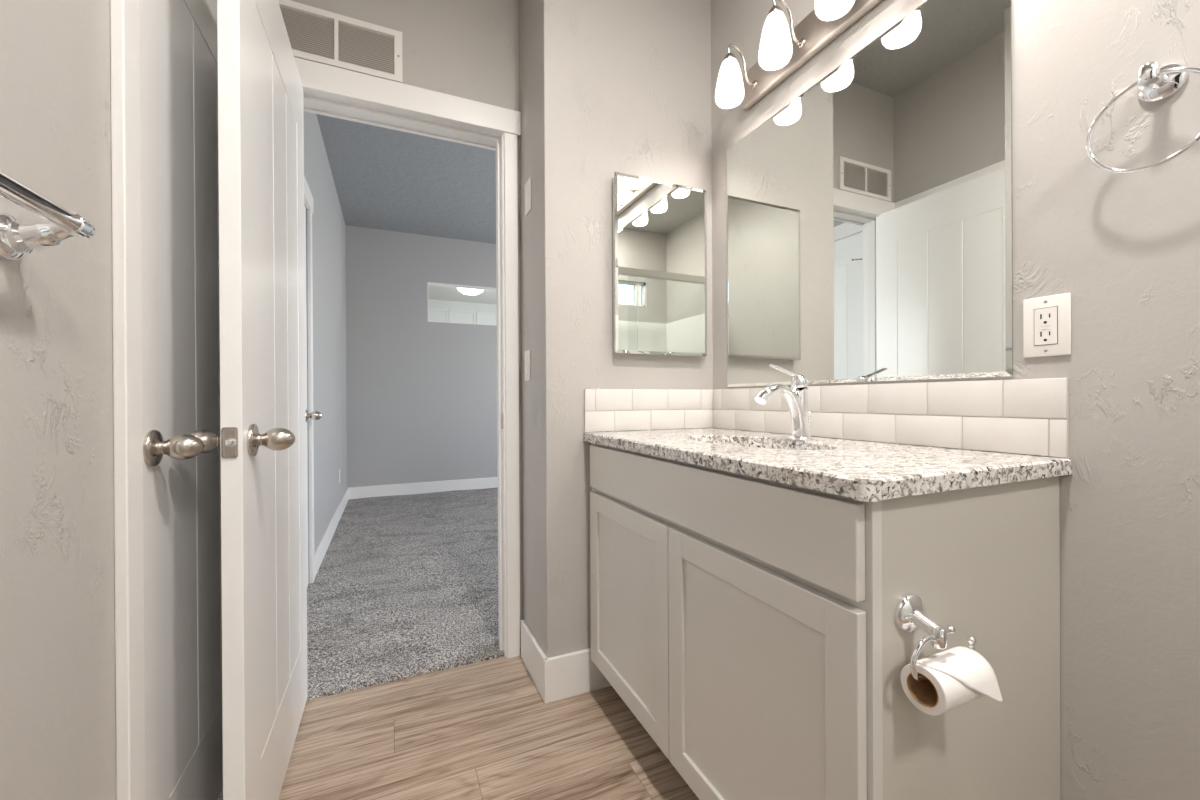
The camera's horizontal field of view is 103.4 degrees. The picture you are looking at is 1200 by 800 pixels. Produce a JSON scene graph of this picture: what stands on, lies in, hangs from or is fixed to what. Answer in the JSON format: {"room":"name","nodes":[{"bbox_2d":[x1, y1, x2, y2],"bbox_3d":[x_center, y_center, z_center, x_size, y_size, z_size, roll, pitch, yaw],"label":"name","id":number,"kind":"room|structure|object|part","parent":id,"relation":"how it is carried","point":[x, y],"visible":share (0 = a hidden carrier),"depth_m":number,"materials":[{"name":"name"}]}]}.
{"room":"bathroom","nodes":[
{"label":"bathroom","id":0,"kind":"room"},
{"bbox_2d":[0,0,346,799],"bbox_3d":[-1.228,-0.372,1.637,0.115,2.750,6.726,0,0,-24],"label":"wall","id":1,"kind":"structure","parent":0,"point":[58,682],"depth_m":0.65,"materials":[{"name":"beige paint"}]},
{"bbox_2d":[0,170,94,260],"bbox_3d":[-0.527,-0.191,0.283,0.075,0.059,0.655,0,0,-24],"label":"towel bar","id":2,"kind":"object","parent":1,"relation":"attached to","point":[17,239],"visible":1,"depth_m":0.54,"materials":[{"name":"silver metal"}]},
{"bbox_2d":[110,0,144,799],"bbox_3d":[-0.777,-0.011,0.780,0.017,2.028,0.054,0,0,-24],"label":"trim","id":3,"kind":"structure","parent":1,"relation":"attached to","point":[124,14],"depth_m":0.76,"materials":[{"name":"white wood"}]},
{"bbox_2d":[139,0,222,799],"bbox_3d":[-0.916,-0.021,1.141,0.110,2.023,0.711,0,0,-24],"label":"door","id":4,"kind":"structure","parent":1,"relation":"in","point":[179,56],"depth_m":0.98,"materials":[{"name":"white paint"}]},
{"bbox_3d":[-0.781,0.087,0.877,0.076,0.067,0.067,0,0,-24],"label":"knob","id":5,"kind":"part","parent":4,"relation":"part of","materials":[{"name":"silver metal"}]},
{"bbox_2d":[188,0,307,799],"bbox_3d":[-0.847,-0.022,1.231,0.187,2.023,0.744,0,0,-24],"label":"door","id":6,"kind":"structure","parent":1,"relation":"in","point":[261,441],"depth_m":1.04,"materials":[{"name":"white paint"}]},
{"bbox_3d":[-0.778,0.082,0.938,0.076,0.067,0.067,0,0,-24],"label":"knob","id":7,"kind":"part","parent":6,"relation":"part of","materials":[{"name":"silver metal"}]},
{"bbox_3d":[-0.703,0.081,0.900,0.025,0.058,0.006,0,0,-24],"label":"latch plate","id":8,"kind":"part","parent":6,"relation":"part of","materials":[{"name":"silver metal"}]},
{"bbox_3d":[-0.676,0.082,0.981,0.076,0.067,0.067,0,0,-24],"label":"knob","id":9,"kind":"part","parent":6,"relation":"part of","materials":[{"name":"silver metal"}]},
{"bbox_2d":[304,176,313,214],"bbox_3d":[-1.379,-1.070,2.127,0.022,0.090,1.075,0,0,-24],"label":"trim","id":10,"kind":"structure","parent":1,"relation":"attached to","point":[308,198],"depth_m":2.47,"materials":[{"name":"white wood"}]},
{"bbox_2d":[307,209,314,582],"bbox_3d":[-1.574,-0.011,2.579,0.017,2.028,0.060,0,0,-24],"label":"trim","id":11,"kind":"structure","parent":1,"relation":"attached to","point":[309,213],"depth_m":2.55,"materials":[{"name":"white wood"}]},
{"bbox_2d":[304,204,321,585],"bbox_3d":[-1.359,-0.021,2.114,0.110,2.023,0.945,0,0,-24],"label":"door","id":12,"kind":"structure","parent":1,"relation":"in","point":[315,415],"depth_m":2.51,"materials":[{"name":"white paint"}]},
{"bbox_3d":[-1.509,0.083,2.499,0.076,0.067,0.067,0,0,-24],"label":"knob","id":13,"kind":"part","parent":12,"relation":"part of","materials":[{"name":"silver metal"}]},
{"bbox_2d":[314,488,348,575],"bbox_3d":[-2.056,0.939,3.684,0.014,0.128,2.311,0,0,-24],"label":"baseboard","id":14,"kind":"structure","parent":1,"relation":"attached to","point":[320,552],"depth_m":3.27,"materials":[{"name":"white wood"}]},
{"bbox_2d":[316,114,495,243],"bbox_3d":[-0.129,-1.808,3.928,4.050,0.100,3.459,0,0,-24],"label":"ceiling","id":15,"kind":"structure","parent":0,"point":[384,178],"depth_m":3.78,"materials":[{"name":"grey paint"}]},
{"bbox_2d":[291,0,522,653],"bbox_3d":[-0.780,-0.370,1.721,0.973,2.740,0.115,0,0,-24],"label":"wall","id":16,"kind":"structure","parent":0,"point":[467,49],"depth_m":1.77,"materials":[{"name":"beige paint"}]},
{"bbox_2d":[278,0,402,82],"bbox_3d":[-0.891,-1.216,1.603,0.412,0.178,0.011,0,0,-24],"label":"vent grille","id":17,"kind":"object","parent":16,"relation":"attached to","point":[315,34],"visible":0.74,"depth_m":1.61,"materials":[{"name":"white plastic"}]},
{"bbox_2d":[294,57,520,657],"bbox_3d":[-0.721,-0.059,1.745,0.894,2.118,0.155,0,0,-24],"label":"door frame","id":18,"kind":"structure","parent":16,"relation":"attached to","point":[313,100],"depth_m":1.83,"materials":[{"name":"white wood"}]},
{"bbox_3d":[-0.383,0.083,1.857,0.002,0.060,0.028,0,0,-24],"label":"strike plate","id":19,"kind":"part","parent":18,"relation":"part of","materials":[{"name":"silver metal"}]},
{"bbox_2d":[345,225,497,487],"bbox_3d":[-0.857,-0.383,5.540,3.940,2.750,0.120,0,0,-24],"label":"wall","id":20,"kind":"structure","parent":0,"point":[422,394],"depth_m":4.99,"materials":[{"name":"grey paint"}]},
{"bbox_2d":[348,477,497,498],"bbox_3d":[-0.827,0.928,5.480,3.710,0.128,0.014,0,0,-24],"label":"baseboard","id":21,"kind":"structure","parent":20,"relation":"attached to","point":[491,482],"depth_m":5.01,"materials":[{"name":"white wood"}]},
{"bbox_2d":[427,282,496,325],"bbox_3d":[-1.223,-1.050,5.379,1.392,0.424,0.132,0,0,-24],"label":"trim opening","id":22,"kind":"structure","parent":20,"relation":"attached to","point":[428,283],"depth_m":5.22,"materials":[{"name":"white wood"}]},
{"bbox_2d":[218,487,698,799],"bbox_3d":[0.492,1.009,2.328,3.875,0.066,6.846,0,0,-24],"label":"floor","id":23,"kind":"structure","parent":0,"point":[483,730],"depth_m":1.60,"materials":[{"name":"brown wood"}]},
{"bbox_2d":[590,443,1059,799],"bbox_3d":[0.407,0.568,1.255,0.532,0.853,1.044,0,0,-24],"label":"vanity cabinet","id":24,"kind":"object","parent":23,"relation":"on","point":[747,624],"visible":0.84,"depth_m":0.83,"materials":[{"name":"grey wood"}]},
{"bbox_3d":[0.077,0.589,1.375,0.008,0.459,0.382,0,0,-24],"label":"panel","id":25,"kind":"part","parent":24,"relation":"part of","materials":[{"name":"white paint"}]},
{"bbox_3d":[0.074,0.589,1.374,0.019,0.565,0.488,0,0,-24],"label":"door","id":26,"kind":"part","parent":24,"relation":"part of","materials":[{"name":"white paint"}]},
{"bbox_3d":[0.175,0.220,1.139,0.019,0.140,0.999,0,0,-24],"label":"drawer","id":27,"kind":"part","parent":24,"relation":"part of","materials":[{"name":"white paint"}]},
{"bbox_3d":[0.190,0.520,1.160,0.020,0.753,1.044,0,0,-24],"label":"frame","id":28,"kind":"part","parent":24,"relation":"part of","materials":[{"name":"white paint"}]},
{"bbox_3d":[0.279,0.589,0.916,0.008,0.459,0.402,0,0,-24],"label":"panel","id":29,"kind":"part","parent":24,"relation":"part of","materials":[{"name":"white paint"}]},
{"bbox_3d":[0.276,0.589,0.915,0.019,0.565,0.508,0,0,-24],"label":"door","id":30,"kind":"part","parent":24,"relation":"part of","materials":[{"name":"white paint"}]},
{"bbox_2d":[583,428,1071,501],"bbox_3d":[0.404,0.124,1.245,0.542,0.031,1.060,0,0,-24],"label":"countertop","id":31,"kind":"structure","parent":24,"relation":"on","point":[869,471],"depth_m":0.87,"materials":[{"name":"stone"}]},
{"bbox_2d":[755,364,811,440],"bbox_3d":[0.493,0.007,1.264,0.187,0.203,0.058,0,0,-24],"label":"faucet","id":32,"kind":"object","parent":31,"relation":"on","point":[797,399],"visible":1,"depth_m":1.26,"materials":[{"name":"silver metal"}]},
{"bbox_3d":[0.505,-0.064,1.269,0.124,0.062,0.044,0,0,-24],"label":"handle","id":33,"kind":"part","parent":32,"relation":"part of","materials":[{"name":"silver metal"}]},
{"bbox_3d":[0.574,0.070,1.299,0.011,0.076,0.011,0,0,-24],"label":"lift rod","id":34,"kind":"part","parent":32,"relation":"part of","materials":[{"name":"silver metal"}]},
{"bbox_2d":[895,592,975,681],"bbox_3d":[0.482,0.338,0.690,0.142,0.102,0.053,0,0,-24],"label":"toilet paper holder","id":35,"kind":"object","parent":24,"relation":"attached to","point":[910,610],"visible":0.86,"depth_m":0.69,"materials":[{"name":"silver metal"}]},
{"bbox_3d":[0.473,0.318,0.685,0.063,0.060,0.053,0,0,-24],"label":"post","id":36,"kind":"part","parent":35,"relation":"part of","materials":[{"name":"silver metal"}]},
{"bbox_2d":[900,646,1002,715],"bbox_3d":[0.498,0.399,0.673,0.114,0.065,0.072,0,0,-24],"label":"toilet paper roll","id":37,"kind":"object","parent":35,"relation":"hanging from","point":[958,676],"visible":0.98,"depth_m":0.66,"materials":[{"name":"white paper"}]},
{"bbox_3d":[0.416,0.568,1.260,0.512,0.853,1.043,0,0,-24],"label":"panel","id":38,"kind":"part","parent":24,"relation":"part of","materials":[{"name":"grey wood"}]},
{"bbox_2d":[428,285,496,303],"bbox_3d":[-1.665,-1.797,7.230,5.400,0.100,3.624,0,0,-24],"label":"ceiling","id":39,"kind":"structure","parent":0,"point":[434,292],"depth_m":7.92,"materials":[{"name":"white paint"}]},
{"bbox_2d":[457,288,482,294],"bbox_3d":[-1.985,-1.681,7.266,0.400,0.127,0.400,0,0,-24],"label":"ceiling light","id":40,"kind":"object","parent":39,"relation":"attached to","point":[466,291],"visible":0.58,"depth_m":7.18,"materials":[{"name":"white glass"}]},
{"bbox_2d":[519,0,712,657],"bbox_3d":[0.094,-0.375,1.929,0.794,2.740,0.439,0,0,-24],"label":"wall","id":41,"kind":"structure","parent":0,"point":[607,87],"depth_m":1.65,"materials":[{"name":"beige paint"}]},
{"bbox_2d":[524,350,530,380],"bbox_3d":[-0.272,-0.128,1.765,0.010,0.114,0.070,0,0,-24],"label":"light switch","id":42,"kind":"object","parent":41,"relation":"attached to","point":[527,355],"visible":1,"depth_m":1.75,"materials":[{"name":"white plastic"}]},
{"bbox_2d":[525,177,530,215],"bbox_3d":[-0.266,-0.748,1.746,0.006,0.116,0.074,0,0,-24],"label":"blank wall plate","id":43,"kind":"object","parent":41,"relation":"attached to","point":[528,184],"visible":1,"depth_m":1.74,"materials":[{"name":"white plastic"}]},
{"bbox_2d":[521,620,546,700],"bbox_3d":[-0.238,0.926,1.700,0.014,0.143,0.316,0,0,-24],"label":"baseboard","id":44,"kind":"structure","parent":41,"relation":"attached to","point":[533,656],"depth_m":1.68,"materials":[{"name":"white wood"}]},
{"bbox_2d":[544,648,610,703],"bbox_3d":[0.061,0.924,1.667,0.536,0.143,0.014,0,0,-24],"label":"baseboard","id":45,"kind":"structure","parent":41,"relation":"attached to","point":[567,675],"depth_m":1.59,"materials":[{"name":"white wood"}]},
{"bbox_2d":[584,389,712,431],"bbox_3d":[0.193,0.035,1.727,0.537,0.147,0.008,0,0,-24],"label":"tile backsplash","id":46,"kind":"structure","parent":41,"relation":"attached to","point":[604,409],"depth_m":1.71,"materials":[{"name":"beige tile"}]},
{"bbox_2d":[613,172,706,356],"bbox_3d":[0.221,-0.476,1.725,0.384,0.625,0.036,0,0,-24],"label":"medicine cabinet","id":47,"kind":"object","parent":41,"relation":"attached to","point":[660,227],"visible":1,"depth_m":1.70,"materials":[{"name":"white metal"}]},
{"bbox_2d":[711,0,1199,799],"bbox_3d":[1.095,-0.377,0.492,0.120,2.740,2.998,0,0,-24],"label":"wall","id":48,"kind":"structure","parent":0,"point":[1125,248],"depth_m":0.82,"materials":[{"name":"beige paint"}]},
{"bbox_2d":[715,0,881,109],"bbox_3d":[0.580,-1.066,1.282,0.176,0.189,0.736,0,0,-24],"label":"vanity light","id":49,"kind":"object","parent":48,"relation":"attached to","point":[782,51],"visible":1,"depth_m":1.38,"materials":[{"name":"white glass"}]},
{"bbox_3d":[0.421,-1.035,1.540,0.093,0.129,0.093,0,0,-24],"label":"lamp shade","id":50,"kind":"part","parent":49,"relation":"part of","materials":[{"name":"white glass"}]},
{"bbox_3d":[0.468,-1.099,1.561,0.118,0.122,0.026,0,0,-24],"label":"arm","id":51,"kind":"part","parent":49,"relation":"part of","materials":[{"name":"silver metal"}]},
{"bbox_3d":[0.502,-1.035,1.357,0.093,0.129,0.093,0,0,-24],"label":"lamp shade","id":52,"kind":"part","parent":49,"relation":"part of","materials":[{"name":"white glass"}]},
{"bbox_3d":[0.549,-1.099,1.378,0.118,0.122,0.026,0,0,-24],"label":"arm","id":53,"kind":"part","parent":49,"relation":"part of","materials":[{"name":"silver metal"}]},
{"bbox_3d":[0.582,-1.035,1.174,0.093,0.129,0.093,0,0,-24],"label":"lamp shade","id":54,"kind":"part","parent":49,"relation":"part of","materials":[{"name":"white glass"}]},
{"bbox_2d":[726,0,1012,386],"bbox_3d":[0.647,-0.485,1.351,0.006,0.875,0.880,0,0,-24],"label":"wall mirror","id":55,"kind":"object","parent":48,"relation":"attached to","point":[869,218],"visible":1,"depth_m":1.18,"materials":[{"name":"clear glass"}]},
{"bbox_2d":[713,378,1068,457],"bbox_3d":[0.649,0.033,1.350,0.008,0.147,1.046,0,0,-24],"label":"tile backsplash","id":56,"kind":"structure","parent":48,"relation":"attached to","point":[1018,416],"depth_m":1.08,"materials":[{"name":"beige tile"}]},
{"bbox_2d":[1023,293,1070,357],"bbox_3d":[0.847,-0.140,0.899,0.008,0.114,0.071,0,0,-24],"label":"electrical outlet","id":57,"kind":"object","parent":48,"relation":"attached to","point":[1047,319],"visible":1,"depth_m":0.90,"materials":[{"name":"white plastic"}]},
{"bbox_2d":[1034,307,1056,344],"bbox_3d":[0.845,-0.140,0.899,0.002,0.069,0.034,0,0,-24],"label":"receptacle","id":58,"kind":"object","parent":57,"relation":"attached to","point":[1045,318],"depth_m":0.90,"materials":[{"name":"white plastic"}]},
{"bbox_2d":[1086,61,1199,173],"bbox_3d":[0.880,-0.450,0.752,0.062,0.176,0.147,0,0,-24],"label":"towel ring","id":59,"kind":"object","parent":48,"relation":"attached to","point":[1155,82],"visible":1,"depth_m":0.75,"materials":[{"name":"silver metal"}]},
{"bbox_3d":[-2.367,-0.407,8.846,5.200,2.800,0.100,0,0,-24],"label":"wall","id":60,"kind":"structure","parent":0,"visible":0},
{"bbox_2d":[428,299,496,323],"bbox_3d":[-1.852,-1.130,8.832,2.860,1.240,0.339,0,0,-24],"label":"upper cabinet","id":61,"kind":"object","parent":60,"relation":"attached to","point":[438,310],"visible":0.14,"depth_m":8.40,"materials":[{"name":"white paint"}]},
{"bbox_3d":[-2.862,-1.063,8.213,0.464,1.080,0.020,0,0,-24],"label":"door","id":62,"kind":"part","parent":61,"relation":"part of","materials":[{"name":"white paint"}]},
{"bbox_3d":[-2.432,-1.066,8.402,0.464,1.080,0.020,0,0,-24],"label":"door","id":63,"kind":"part","parent":61,"relation":"part of","materials":[{"name":"white paint"}]},
{"bbox_3d":[-2.002,-1.069,8.591,0.464,1.080,0.020,0,0,-24],"label":"door","id":64,"kind":"part","parent":61,"relation":"part of","materials":[{"name":"white paint"}]}
]}

